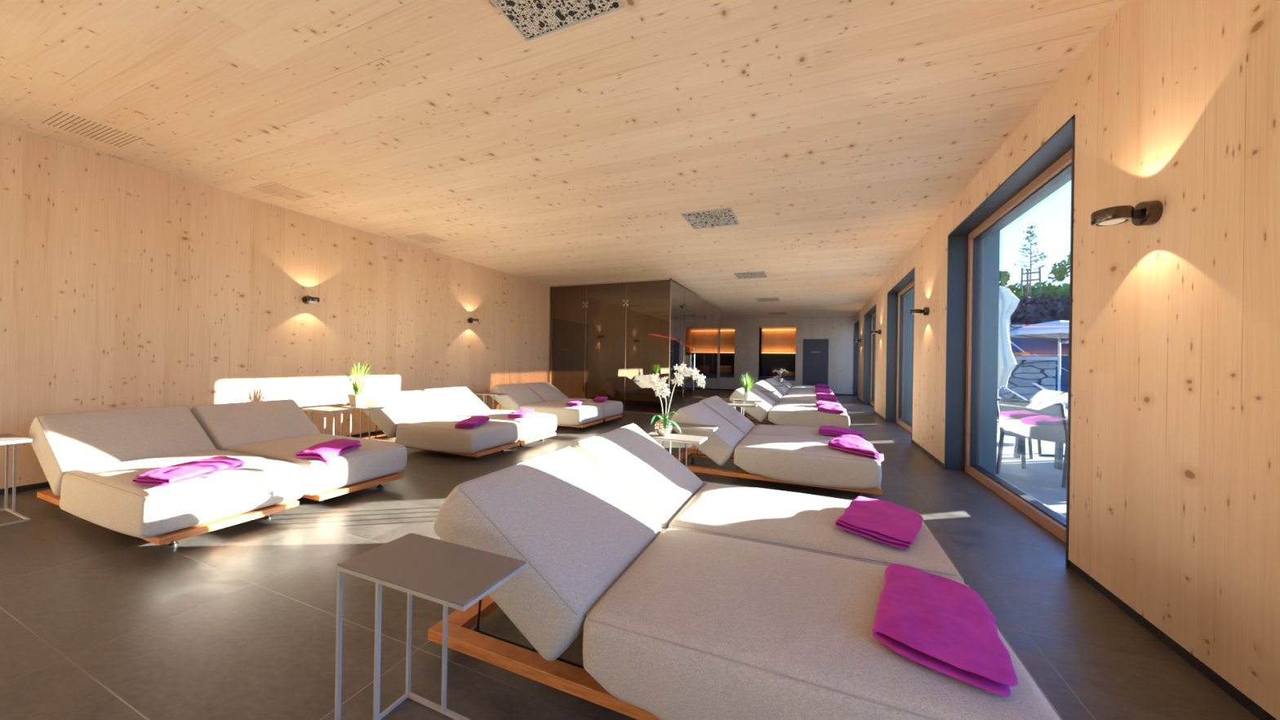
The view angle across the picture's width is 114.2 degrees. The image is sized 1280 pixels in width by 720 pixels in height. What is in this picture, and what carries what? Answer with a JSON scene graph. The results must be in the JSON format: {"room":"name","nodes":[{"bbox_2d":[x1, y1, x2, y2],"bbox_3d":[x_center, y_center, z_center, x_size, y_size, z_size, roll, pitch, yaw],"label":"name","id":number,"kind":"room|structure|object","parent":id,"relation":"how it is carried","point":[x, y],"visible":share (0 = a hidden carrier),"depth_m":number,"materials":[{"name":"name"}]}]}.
{"room":"spa","nodes":[
{"label":"spa","id":0,"kind":"room"},
{"bbox_2d":[0,124,549,488],"bbox_3d":[-2.773,-0.371,9.079,0.200,2.900,22.000,1,0,23],"label":"wall","id":1,"kind":"structure","parent":0,"point":[124,284],"depth_m":4.40,"materials":[{"name":"brown wood"}]},
{"bbox_2d":[0,430,383,495],"bbox_3d":[-2.916,1.101,8.584,0.022,0.050,20.600,1,0,23],"label":"baseboard","id":2,"kind":"structure","parent":1,"relation":"attached to","point":[42,485],"depth_m":3.46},
{"bbox_2d":[302,295,319,304],"bbox_3d":[-4.157,-0.763,5.238,0.203,0.104,0.130,1,0,23],"label":"wall lamp","id":3,"kind":"object","parent":1,"relation":"attached to","point":[307,300],"visible":1,"depth_m":5.21,"materials":[{"name":"metal"}]},
{"bbox_2d":[467,317,479,323],"bbox_3d":[-3.110,-0.741,7.738,0.203,0.104,0.130,1,0,23],"label":"wall lamp","id":4,"kind":"object","parent":1,"relation":"attached to","point":[470,320],"visible":1,"depth_m":7.71,"materials":[{"name":"metal"}]},
{"bbox_2d":[0,0,1127,319],"bbox_3d":[0.845,-1.888,7.577,7.990,0.250,22.000,1,0,23],"label":"ceiling","id":5,"kind":"structure","parent":0,"point":[836,135],"depth_m":3.03,"materials":[{"name":"brown wood"}]},
{"bbox_2d":[41,111,141,146],"bbox_3d":[-4.430,-1.858,3.353,0.424,0.002,0.394,1,0,23],"label":"ceiling slots","id":6,"kind":"object","parent":5,"relation":"attached to","point":[62,111],"visible":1,"depth_m":3.34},
{"bbox_2d":[250,182,313,200],"bbox_3d":[-3.928,-1.848,4.552,0.424,0.002,0.394,1,0,23],"label":"ceiling slots","id":7,"kind":"object","parent":5,"relation":"attached to","point":[270,182],"visible":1,"depth_m":4.54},
{"bbox_2d":[407,233,444,243],"bbox_3d":[-3.221,-1.833,6.240,0.424,0.002,0.394,1,0,23],"label":"ceiling slots","id":8,"kind":"object","parent":5,"relation":"attached to","point":[420,233],"visible":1,"depth_m":6.22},
{"bbox_2d":[490,0,623,41],"bbox_3d":[-0.474,-1.790,1.932,0.600,0.009,0.600,1,0,23],"label":"ceiling vent","id":9,"kind":"object","parent":5,"relation":"in","point":[532,19],"visible":1,"depth_m":2.13,"materials":[{"name":"metal"}]},
{"bbox_2d":[680,207,738,229],"bbox_3d":[0.887,-1.762,5.184,0.600,0.009,0.600,1,0,23],"label":"ceiling vent","id":10,"kind":"object","parent":5,"relation":"in","point":[724,216],"visible":1,"depth_m":5.15,"materials":[{"name":"metal"}]},
{"bbox_2d":[733,271,767,279],"bbox_3d":[2.266,-1.733,8.477,0.600,0.009,0.600,1,0,23],"label":"ceiling vent","id":11,"kind":"object","parent":5,"relation":"in","point":[761,273],"visible":1,"depth_m":8.46,"materials":[{"name":"metal"}]},
{"bbox_2d":[755,297,779,302],"bbox_3d":[3.626,-1.705,11.723,0.600,0.009,0.600,1,0,23],"label":"ceiling vent","id":12,"kind":"object","parent":5,"relation":"in","point":[761,300],"visible":1,"depth_m":11.73,"materials":[{"name":"metal"}]},
{"bbox_2d":[0,389,1259,719],"bbox_3d":[0.517,1.256,7.199,7.770,0.150,21.100,1,0,23],"label":"floor","id":13,"kind":"structure","parent":0,"point":[237,621],"depth_m":1.86,"materials":[{"name":"tile"}]},
{"bbox_2d":[0,433,32,526],"bbox_3d":[-4.428,0.813,2.812,0.485,0.555,0.240,1,0,23],"label":"side table","id":14,"kind":"object","parent":13,"relation":"on","point":[5,438],"visible":1,"depth_m":2.94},
{"bbox_2d":[28,404,306,546],"bbox_3d":[-3.460,0.758,3.025,1.923,0.698,0.814,1,0,23],"label":"daybed","id":15,"kind":"object","parent":13,"relation":"on","point":[90,461],"visible":0.93,"depth_m":2.81,"materials":[{"name":"beige fabric"}]},
{"bbox_2d":[132,456,244,485],"bbox_3d":[-2.841,0.696,2.631,0.279,0.073,0.443,1,0,9],"label":"towel","id":16,"kind":"object","parent":15,"relation":"on","point":[168,475],"visible":1,"depth_m":2.55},
{"bbox_2d":[191,399,407,503],"bbox_3d":[-3.144,0.769,3.781,1.923,0.689,0.814,1,0,23],"label":"daybed","id":17,"kind":"object","parent":13,"relation":"on","point":[273,429],"visible":0.76,"depth_m":3.64,"materials":[{"name":"beige fabric"}]},
{"bbox_2d":[294,438,361,464],"bbox_3d":[-2.494,0.733,3.340,0.280,0.128,0.417,1,0,1],"label":"towel","id":18,"kind":"object","parent":17,"relation":"on","point":[326,451],"visible":1,"depth_m":3.24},
{"bbox_2d":[302,406,351,435],"bbox_3d":[-3.560,0.831,4.703,0.485,0.555,0.240,1,0,23],"label":"side table","id":19,"kind":"object","parent":13,"relation":"on","point":[322,409],"visible":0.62,"depth_m":4.68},
{"bbox_2d":[340,404,387,439],"bbox_3d":[-3.309,0.836,4.967,0.485,0.555,0.240,1,0,23],"label":"side table","id":20,"kind":"object","parent":13,"relation":"on","point":[368,407],"visible":0.54,"depth_m":4.95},
{"bbox_2d":[337,359,377,406],"bbox_3d":[-3.408,0.255,5.013,0.433,0.603,0.401,1,0,-20],"label":"potted grass","id":21,"kind":"object","parent":20,"relation":"on","point":[357,399],"depth_m":4.98,"materials":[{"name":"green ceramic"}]},
{"bbox_2d":[347,393,368,406],"bbox_3d":[-3.416,0.486,5.014,0.155,0.140,0.155,1,0,23],"label":"pot","id":22,"kind":"object","parent":21,"relation":"attached to","point":[356,399],"depth_m":4.97,"materials":[{"name":"beige ceramic"}]},
{"bbox_2d":[334,533,526,719],"bbox_3d":[-0.615,0.874,1.220,0.485,0.555,0.240,1,0,23],"label":"side table","id":23,"kind":"object","parent":13,"relation":"on","point":[446,574],"visible":1,"depth_m":1.20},
{"bbox_2d":[362,390,519,460],"bbox_3d":[-2.535,0.782,5.234,1.923,0.689,0.814,1,0,23],"label":"daybed","id":24,"kind":"object","parent":13,"relation":"on","point":[415,421],"visible":0.92,"depth_m":4.96,"materials":[{"name":"beige fabric"}]},
{"bbox_2d":[454,415,489,428],"bbox_3d":[-1.928,0.710,4.791,0.243,0.095,0.470,1,0,5],"label":"towel","id":25,"kind":"object","parent":24,"relation":"on","point":[474,420],"visible":1,"depth_m":4.68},
{"bbox_2d":[422,386,556,447],"bbox_3d":[-2.219,0.784,5.990,1.923,0.698,0.814,1,0,23],"label":"daybed","id":26,"kind":"object","parent":13,"relation":"on","point":[455,401],"visible":0.6,"depth_m":5.86,"materials":[{"name":"beige fabric"}]},
{"bbox_2d":[506,408,533,418],"bbox_3d":[-1.602,0.718,5.585,0.227,0.080,0.464,1,0,5],"label":"towel","id":27,"kind":"object","parent":26,"relation":"on","point":[521,413],"visible":1,"depth_m":5.46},
{"bbox_2d":[475,392,508,409],"bbox_3d":[-2.532,0.852,7.081,0.485,0.555,0.240,1,0,23],"label":"side table","id":28,"kind":"object","parent":13,"relation":"on","point":[480,393],"visible":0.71,"depth_m":7.04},
{"bbox_2d":[489,382,603,431],"bbox_3d":[-1.666,0.798,7.309,1.923,0.694,0.814,1,0,23],"label":"daybed","id":29,"kind":"object","parent":13,"relation":"on","point":[520,396],"visible":0.73,"depth_m":7.07,"materials":[{"name":"beige fabric"}]},
{"bbox_2d":[565,400,584,405],"bbox_3d":[-1.089,0.720,7.011,0.236,0.072,0.448,1,0,5],"label":"towel","id":30,"kind":"object","parent":29,"relation":"on","point":[574,402],"visible":1,"depth_m":6.85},
{"bbox_2d":[524,381,622,423],"bbox_3d":[-1.350,0.807,8.066,1.923,0.689,0.814,1,0,23],"label":"daybed","id":31,"kind":"object","parent":13,"relation":"on","point":[612,410],"visible":0.48,"depth_m":7.94,"materials":[{"name":"beige fabric"}]},
{"bbox_2d":[592,396,608,402],"bbox_3d":[-0.738,0.730,7.750,0.239,0.075,0.445,1,0,5],"label":"towel","id":32,"kind":"object","parent":31,"relation":"on","point":[602,399],"visible":1,"depth_m":7.58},
{"bbox_2d":[547,278,721,415],"bbox_3d":[0.232,-0.290,11.883,3.175,2.948,5.225,1,0,23],"label":"glass enclosure","id":33,"kind":"object","parent":13,"relation":"on","point":[606,339],"visible":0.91,"depth_m":9.49,"materials":[{"name":"glass"}]},
{"bbox_2d":[646,431,707,453],"bbox_3d":[0.270,0.893,3.327,0.485,0.555,0.240,1,0,23],"label":"side table","id":34,"kind":"object","parent":13,"relation":"on","point":[670,437],"visible":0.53,"depth_m":3.27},
{"bbox_2d":[648,361,706,435],"bbox_3d":[0.289,0.314,3.314,0.487,0.603,0.163,1,0,23],"label":"potted orchid","id":35,"kind":"object","parent":34,"relation":"on","point":[663,427],"visible":1,"depth_m":3.32,"materials":[{"name":"white plant"}]},
{"bbox_2d":[662,422,719,483],"bbox_3d":[0.477,0.897,3.912,0.485,0.555,0.240,1,0,23],"label":"side table","id":36,"kind":"object","parent":13,"relation":"on","point":[682,425],"visible":0.46,"depth_m":3.87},
{"bbox_2d":[728,403,757,408],"bbox_3d":[1.409,0.916,5.929,0.485,0.555,0.240,1,0,23],"label":"side table","id":37,"kind":"object","parent":13,"relation":"on","point":[735,405],"visible":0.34,"depth_m":5.85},
{"bbox_2d":[427,446,1062,719],"bbox_3d":[0.212,0.817,1.557,1.923,0.698,0.814,1,0,23],"label":"daybed","id":38,"kind":"object","parent":13,"relation":"on","point":[676,624],"visible":0.86,"depth_m":1.34,"materials":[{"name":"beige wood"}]},
{"bbox_2d":[871,563,1017,696],"bbox_3d":[0.887,0.787,1.239,0.315,0.124,0.507,1,0,36],"label":"towel","id":39,"kind":"object","parent":38,"relation":"on","point":[940,624],"visible":1,"depth_m":1.13,"materials":[{"name":"fabric"}]},
{"bbox_2d":[730,398,763,415],"bbox_3d":[1.725,0.923,6.685,0.485,0.555,0.240,1,0,23],"label":"side table","id":40,"kind":"object","parent":13,"relation":"on","point":[733,399],"visible":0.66,"depth_m":6.62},
{"bbox_2d":[737,373,755,399],"bbox_3d":[1.716,0.411,6.693,0.380,0.468,0.371,1,0,23],"label":"potted grass","id":41,"kind":"object","parent":40,"relation":"on","point":[746,393],"depth_m":6.66,"materials":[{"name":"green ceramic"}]},
{"bbox_2d":[743,391,749,399],"bbox_3d":[1.724,0.583,6.689,0.096,0.125,0.096,1,0,23],"label":"pot","id":42,"kind":"object","parent":41,"relation":"attached to","point":[746,394],"depth_m":6.65,"materials":[{"name":"white ceramic"}]},
{"bbox_2d":[687,395,838,457],"bbox_3d":[1.600,0.839,4.922,1.923,0.712,0.814,1,0,23],"label":"daybed","id":43,"kind":"object","parent":13,"relation":"on","point":[715,403],"visible":0.34,"depth_m":4.84,"materials":[{"name":"beige fabric"}]},
{"bbox_2d":[818,425,864,439],"bbox_3d":[2.186,0.792,4.493,0.446,0.108,0.316,1,0,31],"label":"towel","id":44,"kind":"object","parent":43,"relation":"on","point":[824,429],"visible":0.91,"depth_m":4.42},
{"bbox_2d":[572,423,964,583],"bbox_3d":[0.529,0.817,2.314,1.923,0.712,0.814,1,0,23],"label":"daybed","id":45,"kind":"object","parent":13,"relation":"on","point":[663,486],"visible":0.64,"depth_m":2.15,"materials":[{"name":"beige fabric"}]},
{"bbox_2d":[835,496,923,549],"bbox_3d":[1.154,0.764,1.981,0.316,0.080,0.466,1,0,40],"label":"towel","id":46,"kind":"object","parent":45,"relation":"on","point":[882,521],"visible":1,"depth_m":1.89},
{"bbox_2d":[670,401,882,496],"bbox_3d":[1.283,0.842,4.166,1.923,0.694,0.814,1,0,23],"label":"daybed","id":47,"kind":"object","parent":13,"relation":"on","point":[802,461],"visible":0.91,"depth_m":3.80,"materials":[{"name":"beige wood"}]},
{"bbox_2d":[826,434,884,462],"bbox_3d":[1.946,0.786,3.721,0.437,0.180,0.359,1,0,43],"label":"towel","id":48,"kind":"object","parent":47,"relation":"on","point":[855,444],"visible":1,"depth_m":3.67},
{"bbox_2d":[759,380,816,397],"bbox_3d":[3.790,0.889,10.152,1.923,0.703,0.814,1,0,23],"label":"daybed","id":49,"kind":"object","parent":13,"relation":"on","point":[762,382],"visible":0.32,"depth_m":10.08,"materials":[{"name":"beige fabric"}]},
{"bbox_2d":[816,392,835,396],"bbox_3d":[4.357,0.826,9.709,0.428,0.080,0.340,1,0,28],"label":"towel","id":50,"kind":"object","parent":49,"relation":"on","point":[817,393],"visible":0.8,"depth_m":9.62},
{"bbox_2d":[729,386,849,428],"bbox_3d":[2.538,0.868,7.164,1.923,0.694,0.814,1,0,23],"label":"daybed","id":51,"kind":"object","parent":13,"relation":"on","point":[810,417],"visible":0.68,"depth_m":6.80,"materials":[{"name":"beige fabric"}]},
{"bbox_2d":[817,404,846,413],"bbox_3d":[3.122,0.794,6.728,0.430,0.119,0.369,1,0,33],"label":"towel","id":52,"kind":"object","parent":51,"relation":"on","point":[824,407],"visible":1,"depth_m":6.65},
{"bbox_2d":[742,386,843,419],"bbox_3d":[2.855,0.875,7.920,1.923,0.694,0.814,1,0,23],"label":"daybed","id":53,"kind":"object","parent":13,"relation":"on","point":[756,392],"visible":0.28,"depth_m":7.86,"materials":[{"name":"beige fabric"}]},
{"bbox_2d":[815,400,840,407],"bbox_3d":[3.404,0.799,7.484,0.429,0.093,0.340,1,0,28],"label":"towel","id":54,"kind":"object","parent":53,"relation":"on","point":[818,403],"visible":0.68,"depth_m":7.43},
{"bbox_2d":[769,377,815,391],"bbox_3d":[4.716,0.913,12.366,1.923,0.694,0.814,1,0,23],"label":"daybed","id":55,"kind":"object","parent":13,"relation":"on","point":[773,380],"visible":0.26,"depth_m":12.32,"materials":[{"name":"beige fabric"}]},
{"bbox_2d":[772,376,815,389],"bbox_3d":[5.327,0.926,13.823,1.923,0.694,0.814,1,0,23],"label":"daybed","id":56,"kind":"object","parent":13,"relation":"on","point":[785,384],"visible":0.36,"depth_m":13.62,"materials":[{"name":"beige fabric"}]},
{"bbox_2d":[815,384,829,388],"bbox_3d":[5.895,0.856,13.378,0.421,0.085,0.331,1,0,28],"label":"towel","id":57,"kind":"object","parent":56,"relation":"on","point":[816,385],"visible":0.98,"depth_m":13.28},
{"bbox_2d":[751,382,839,404],"bbox_3d":[3.473,0.887,9.396,1.923,0.694,0.814,1,0,23],"label":"daybed","id":58,"kind":"object","parent":13,"relation":"on","point":[775,397],"visible":0.41,"depth_m":9.19,"materials":[{"name":"beige fabric"}]},
{"bbox_2d":[816,395,837,400],"bbox_3d":[4.039,0.821,8.947,0.430,0.081,0.338,1,0,28],"label":"towel","id":59,"kind":"object","parent":58,"relation":"on","point":[818,397],"visible":1,"depth_m":8.85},
{"bbox_2d":[764,378,833,395],"bbox_3d":[4.400,0.902,11.610,1.923,0.703,0.814,1,0,23],"label":"daybed","id":60,"kind":"object","parent":13,"relation":"on","point":[784,391],"visible":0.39,"depth_m":11.41,"materials":[{"name":"beige fabric"}]},
{"bbox_2d":[815,389,832,393],"bbox_3d":[4.965,0.840,11.163,0.425,0.081,0.326,1,0,28],"label":"towel","id":61,"kind":"object","parent":60,"relation":"on","point":[816,390],"visible":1,"depth_m":11.06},
{"bbox_2d":[776,375,830,388],"bbox_3d":[5.643,0.928,14.580,1.923,0.703,0.814,1,0,23],"label":"daybed","id":62,"kind":"object","parent":13,"relation":"on","point":[790,384],"visible":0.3,"depth_m":14.43,"materials":[{"name":"beige fabric"}]},
{"bbox_3d":[4.518,0.981,13.354,0.485,0.555,0.240,1,0,23],"label":"side table","id":63,"kind":"object","parent":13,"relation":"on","visible":0},
{"bbox_2d":[773,368,788,382],"bbox_3d":[4.527,0.483,13.349,0.491,0.441,0.151,1,0,35],"label":"potted orchid","id":64,"kind":"object","parent":63,"relation":"on","point":[780,380],"visible":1,"depth_m":13.33,"materials":[{"name":"white plant"}]},
{"bbox_2d":[669,297,696,402],"bbox_3d":[0.325,-0.287,13.256,2.290,2.949,2.500,1,0,23],"label":"wall","id":65,"kind":"structure","parent":0,"point":[677,310],"depth_m":11.78,"materials":[{"name":"brown wood"}]},
{"bbox_2d":[672,315,696,401],"bbox_3d":[1.408,-0.020,12.854,0.024,2.450,2.300,1,0,23],"label":"door","id":66,"kind":"structure","parent":65,"relation":"in","point":[681,326],"depth_m":12.71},
{"bbox_2d":[694,315,854,394],"bbox_3d":[4.754,-0.231,17.049,7.530,2.900,0.920,1,0,23],"label":"wall","id":67,"kind":"structure","parent":0,"point":[839,331],"depth_m":15.97,"materials":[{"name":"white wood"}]},
{"bbox_2d":[695,327,734,352],"bbox_3d":[2.862,-0.857,17.906,2.680,1.070,0.870,1,0,23],"label":"wall niche","id":68,"kind":"object","parent":67,"relation":"attached to","point":[726,336],"visible":0.27,"depth_m":18.01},
{"bbox_2d":[695,352,734,373],"bbox_3d":[2.844,0.223,17.905,2.680,1.090,0.870,1,0,23],"label":"trim","id":69,"kind":"structure","parent":67,"relation":"attached to","point":[701,358],"depth_m":18.06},
{"bbox_2d":[697,373,733,377],"bbox_3d":[2.816,0.650,17.853,2.600,0.145,0.880,1,0,23],"label":"mattress","id":70,"kind":"object","parent":69,"relation":"on","point":[731,375],"visible":0.26,"depth_m":17.13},
{"bbox_2d":[697,365,709,373],"bbox_3d":[2.749,0.403,18.100,0.550,0.338,0.204,1,0,23],"label":"pillow","id":71,"kind":"object","parent":70,"relation":"on","point":[700,368],"visible":0.84,"depth_m":18.03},
{"bbox_2d":[720,365,731,373],"bbox_3d":[3.610,0.416,17.696,0.620,0.338,0.204,1,0,23],"label":"pillow","id":72,"kind":"object","parent":70,"relation":"on","point":[723,369],"visible":0.77,"depth_m":17.61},
{"bbox_2d":[694,387,853,395],"bbox_3d":[4.482,1.239,16.689,7.350,0.050,0.052,1,0,23],"label":"baseboard","id":73,"kind":"structure","parent":67,"relation":"attached to","point":[695,388],"depth_m":16.97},
{"bbox_2d":[758,352,795,377],"bbox_3d":[5.574,0.292,16.761,1.440,1.140,0.870,1,0,23],"label":"trim","id":74,"kind":"structure","parent":67,"relation":"attached to","point":[786,362],"depth_m":17.15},
{"bbox_2d":[758,375,795,381],"bbox_3d":[5.545,0.744,16.710,1.360,0.145,0.880,1,0,23],"label":"mattress","id":75,"kind":"object","parent":74,"relation":"on","point":[762,377],"visible":0.66,"depth_m":16.40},
{"bbox_2d":[769,367,780,376],"bbox_3d":[5.534,0.482,16.933,0.400,0.338,0.204,1,0,23],"label":"pillow","id":76,"kind":"object","parent":75,"relation":"on","point":[771,373],"visible":0.81,"depth_m":16.88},
{"bbox_2d":[781,371,794,377],"bbox_3d":[5.923,0.567,16.596,0.500,0.223,0.225,1,0,23],"label":"pillow","id":77,"kind":"object","parent":75,"relation":"on","point":[790,374],"visible":0.91,"depth_m":16.53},
{"bbox_2d":[759,326,795,352],"bbox_3d":[5.592,-0.813,16.763,1.440,1.070,0.870,1,0,23],"label":"wall niche","id":78,"kind":"object","parent":67,"relation":"attached to","point":[784,340],"visible":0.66,"depth_m":17.07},
{"bbox_2d":[802,338,828,385],"bbox_3d":[6.671,0.247,15.755,0.900,2.096,0.099,1,0,23],"label":"door","id":79,"kind":"structure","parent":67,"relation":"in","point":[815,351],"depth_m":15.76,"materials":[{"name":"metal"}]},
{"bbox_2d":[902,174,1071,474],"bbox_3d":[4.221,-0.385,5.662,0.280,3.450,21.100,1,0,23],"label":"wall","id":80,"kind":"structure","parent":0,"point":[991,243],"depth_m":4.51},
{"bbox_2d":[870,311,875,406],"bbox_3d":[6.367,-0.022,11.038,0.105,2.614,2.408,1,0,23],"label":"window","id":81,"kind":"structure","parent":80,"relation":"in","point":[873,315],"depth_m":12.07,"materials":[{"name":"brown wood"}]},
{"bbox_2d":[895,280,913,433],"bbox_3d":[4.776,-0.055,7.238,0.105,2.614,2.408,1,0,23],"label":"window","id":82,"kind":"structure","parent":80,"relation":"in","point":[908,289],"depth_m":8.27,"materials":[{"name":"brown wood"}]},
{"bbox_2d":[964,148,1071,542],"bbox_3d":[3.184,-0.088,3.438,0.105,2.614,2.408,1,0,23],"label":"window","id":83,"kind":"structure","parent":80,"relation":"in","point":[1051,521],"depth_m":4.22,"materials":[{"name":"brown wood"}]},
{"bbox_2d":[995,474,1066,518],"bbox_3d":[4.153,1.342,5.513,0.240,0.195,20.800,1,0,23],"label":"trim","id":84,"kind":"structure","parent":80,"relation":"attached to","point":[995,474],"depth_m":3.69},
{"bbox_2d":[854,0,1279,719],"bbox_3d":[3.949,-0.264,5.613,0.180,2.900,20.800,1,0,23],"label":"wall","id":85,"kind":"structure","parent":0,"point":[1175,473],"depth_m":1.71,"materials":[{"name":"brown wood"}]},
{"bbox_2d":[853,320,858,399],"bbox_3d":[7.654,-0.002,14.478,0.186,2.630,1.540,1,0,23],"label":"trim","id":86,"kind":"structure","parent":85,"relation":"attached to","point":[856,325],"depth_m":15.18,"materials":[{"name":"metal"}]},
{"bbox_2d":[862,304,875,413],"bbox_3d":[6.237,-0.032,11.092,0.186,2.630,2.440,1,0,23],"label":"trim","id":87,"kind":"structure","parent":85,"relation":"attached to","point":[868,316],"depth_m":12.20,"materials":[{"name":"metal"}]},
{"bbox_2d":[870,329,881,334],"bbox_3d":[5.277,-0.626,9.266,0.203,0.104,0.130,1,0,23],"label":"wall lamp","id":88,"kind":"object","parent":85,"relation":"attached to","point":[879,331],"visible":1,"depth_m":9.22,"materials":[{"name":"metal"}]},
{"bbox_2d":[885,266,915,442],"bbox_3d":[4.646,-0.065,7.292,0.186,2.630,2.440,1,0,23],"label":"trim","id":89,"kind":"structure","parent":85,"relation":"attached to","point":[892,295],"depth_m":8.39,"materials":[{"name":"metal"}]},
{"bbox_2d":[910,307,928,315],"bbox_3d":[3.686,-0.639,5.466,0.203,0.104,0.130,1,0,23],"label":"wall lamp","id":90,"kind":"object","parent":85,"relation":"attached to","point":[926,310],"visible":1,"depth_m":5.42,"materials":[{"name":"metal"}]},
{"bbox_2d":[944,115,1075,568],"bbox_3d":[3.055,-0.098,3.492,0.186,2.630,2.440,1,0,23],"label":"trim","id":91,"kind":"structure","parent":85,"relation":"attached to","point":[1063,140],"depth_m":4.57,"materials":[{"name":"metal"}]},
{"bbox_2d":[857,398,1276,719],"bbox_3d":[3.939,1.211,5.712,0.112,0.050,20.600,1,0,23],"label":"baseboard","id":92,"kind":"structure","parent":85,"relation":"attached to","point":[1219,681],"depth_m":1.69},
{"bbox_2d":[1090,200,1163,226],"bbox_3d":[2.179,-0.652,1.869,0.203,0.104,0.130,1,0,23],"label":"wall lamp","id":93,"kind":"object","parent":85,"relation":"attached to","point":[1148,212],"visible":1,"depth_m":1.83,"materials":[{"name":"black metal"}]},
{"label":"outside","id":94,"kind":"structure","parent":0,"visible":0},
{"bbox_3d":[26.711,-1.835,33.933,17.000,2.200,36.800,1,0,23],"label":"bank","id":95,"kind":"object","parent":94,"visible":0},
{"bbox_2d":[1020,266,1041,299],"bbox_3d":[18.813,-3.266,20.068,0.858,2.353,0.630,1,0,23],"label":"stakes","id":96,"kind":"object","parent":95,"relation":"on","point":[1038,272],"visible":0.72,"depth_m":19.91,"materials":[{"name":"grey wood"}]},
{"bbox_2d":[1005,280,1069,302],"bbox_3d":[21.788,-3.473,22.078,17.238,1.542,1.794,1,0,23],"label":"hedge","id":97,"kind":"object","parent":95,"relation":"on","point":[1050,288],"visible":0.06,"depth_m":21.69,"materials":[{"name":"green plant"}]},
{"bbox_2d":[1008,316,1068,343],"bbox_3d":[17.576,-0.666,17.474,8.100,2.800,1.400,1,0,23],"label":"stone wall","id":98,"kind":"structure","parent":95,"relation":"on","point":[1012,327],"depth_m":17.93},
{"bbox_2d":[1010,293,1069,324],"bbox_3d":[18.325,-2.071,19.562,9.604,1.965,2.435,1,0,23],"label":"hedge","id":99,"kind":"object","parent":95,"relation":"on","point":[1028,311],"visible":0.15,"depth_m":18.73,"materials":[{"name":"green plant"}]},
{"bbox_2d":[1013,224,1047,297],"bbox_3d":[18.848,-4.506,19.972,1.222,4.031,1.178,1,0,-41],"label":"tree","id":100,"kind":"object","parent":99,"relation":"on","point":[1031,227],"visible":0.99,"depth_m":19.90,"materials":[{"name":"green plant"}]},
{"bbox_2d":[1047,252,1070,282],"bbox_3d":[20.737,-3.784,18.700,3.329,2.849,1.769,1,0,43],"label":"tree","id":101,"kind":"object","parent":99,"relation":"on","point":[1061,271],"visible":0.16,"depth_m":19.26,"materials":[{"name":"green plant"}]},
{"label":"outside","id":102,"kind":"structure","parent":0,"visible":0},
{"bbox_2d":[999,270,1023,302],"bbox_3d":[16.593,-3.789,20.056,2.789,2.924,1.778,1,0,4],"label":"tree","id":103,"kind":"object","parent":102,"point":[1004,277],"visible":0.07,"depth_m":19.46,"materials":[{"name":"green plant"}]},
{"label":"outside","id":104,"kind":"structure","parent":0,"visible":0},
{"bbox_2d":[995,395,1067,516],"bbox_3d":[28.541,1.797,14.054,38.160,0.230,72.000,1,0,23],"label":"terrace","id":105,"kind":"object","parent":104,"point":[1040,480],"depth_m":4.58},
{"bbox_2d":[996,285,1019,446],"bbox_3d":[5.523,0.068,6.414,0.525,2.430,0.520,1,0,23],"label":"parasol","id":106,"kind":"object","parent":105,"relation":"on","point":[1008,301],"visible":0.42,"depth_m":6.27,"materials":[{"name":"beige fabric"}]},
{"bbox_2d":[998,386,1028,401],"bbox_3d":[9.510,0.966,9.670,1.800,0.780,0.640,1,0,38],"label":"lounger","id":107,"kind":"object","parent":105,"relation":"on","point":[1007,388],"visible":0.04,"depth_m":9.80,"materials":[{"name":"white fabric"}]},
{"bbox_2d":[996,419,1042,458],"bbox_3d":[5.085,0.860,5.750,0.582,0.836,0.652,1,0,-37],"label":"outdoor chair","id":108,"kind":"object","parent":105,"relation":"on","point":[1030,441],"visible":0.05,"depth_m":5.35,"materials":[{"name":"white metal"}]},
{"bbox_2d":[998,360,1055,399],"bbox_3d":[13.846,0.719,15.934,2.850,1.440,1.100,1,0,23],"label":"stone wall","id":109,"kind":"structure","parent":105,"relation":"on","point":[1026,372],"depth_m":15.14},
{"bbox_2d":[1013,355,1057,360],"bbox_3d":[13.767,-0.072,15.974,3.050,0.140,1.300,1,0,23],"label":"coping","id":110,"kind":"object","parent":109,"relation":"on","point":[1016,357],"visible":0.29,"depth_m":15.03},
{"bbox_2d":[1012,352,1029,355],"bbox_3d":[13.807,-0.220,15.416,0.950,0.125,0.400,1,0,23],"label":"flower box","id":111,"kind":"object","parent":110,"relation":"on","point":[1014,353],"visible":0.36,"depth_m":15.15,"materials":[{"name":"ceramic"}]},
{"bbox_2d":[996,398,1067,487],"bbox_3d":[4.312,0.845,4.446,0.652,0.836,0.582,1,0,-25],"label":"outdoor chair","id":112,"kind":"object","parent":105,"relation":"on","point":[1048,423],"visible":0.69,"depth_m":4.33,"materials":[{"name":"white fabric"}]},
{"bbox_2d":[1000,400,1067,469],"bbox_3d":[5.314,0.909,5.085,1.100,0.742,0.760,1,0,3],"label":"table","id":113,"kind":"object","parent":105,"relation":"on","point":[1059,447],"visible":0.13,"depth_m":5.06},
{"bbox_2d":[1009,337,1068,396],"bbox_3d":[19.137,0.219,16.704,9.600,2.620,0.400,1,0,23],"label":"wall","id":114,"kind":"structure","parent":105,"relation":"on","point":[1040,347],"depth_m":17.32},
{"bbox_2d":[1009,320,1069,399],"bbox_3d":[13.579,0.070,13.395,2.550,2.720,2.550,1,0,23],"label":"parasol","id":115,"kind":"object","parent":105,"relation":"on","point":[1059,329],"visible":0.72,"depth_m":13.33,"materials":[{"name":"beige fabric"}]},
{"bbox_2d":[1029,382,1067,401],"bbox_3d":[10.865,0.989,10.187,1.800,0.780,0.640,1,0,38],"label":"lounger","id":116,"kind":"object","parent":105,"relation":"on","point":[1034,384],"visible":0.23,"depth_m":10.46,"materials":[{"name":"white fabric"}]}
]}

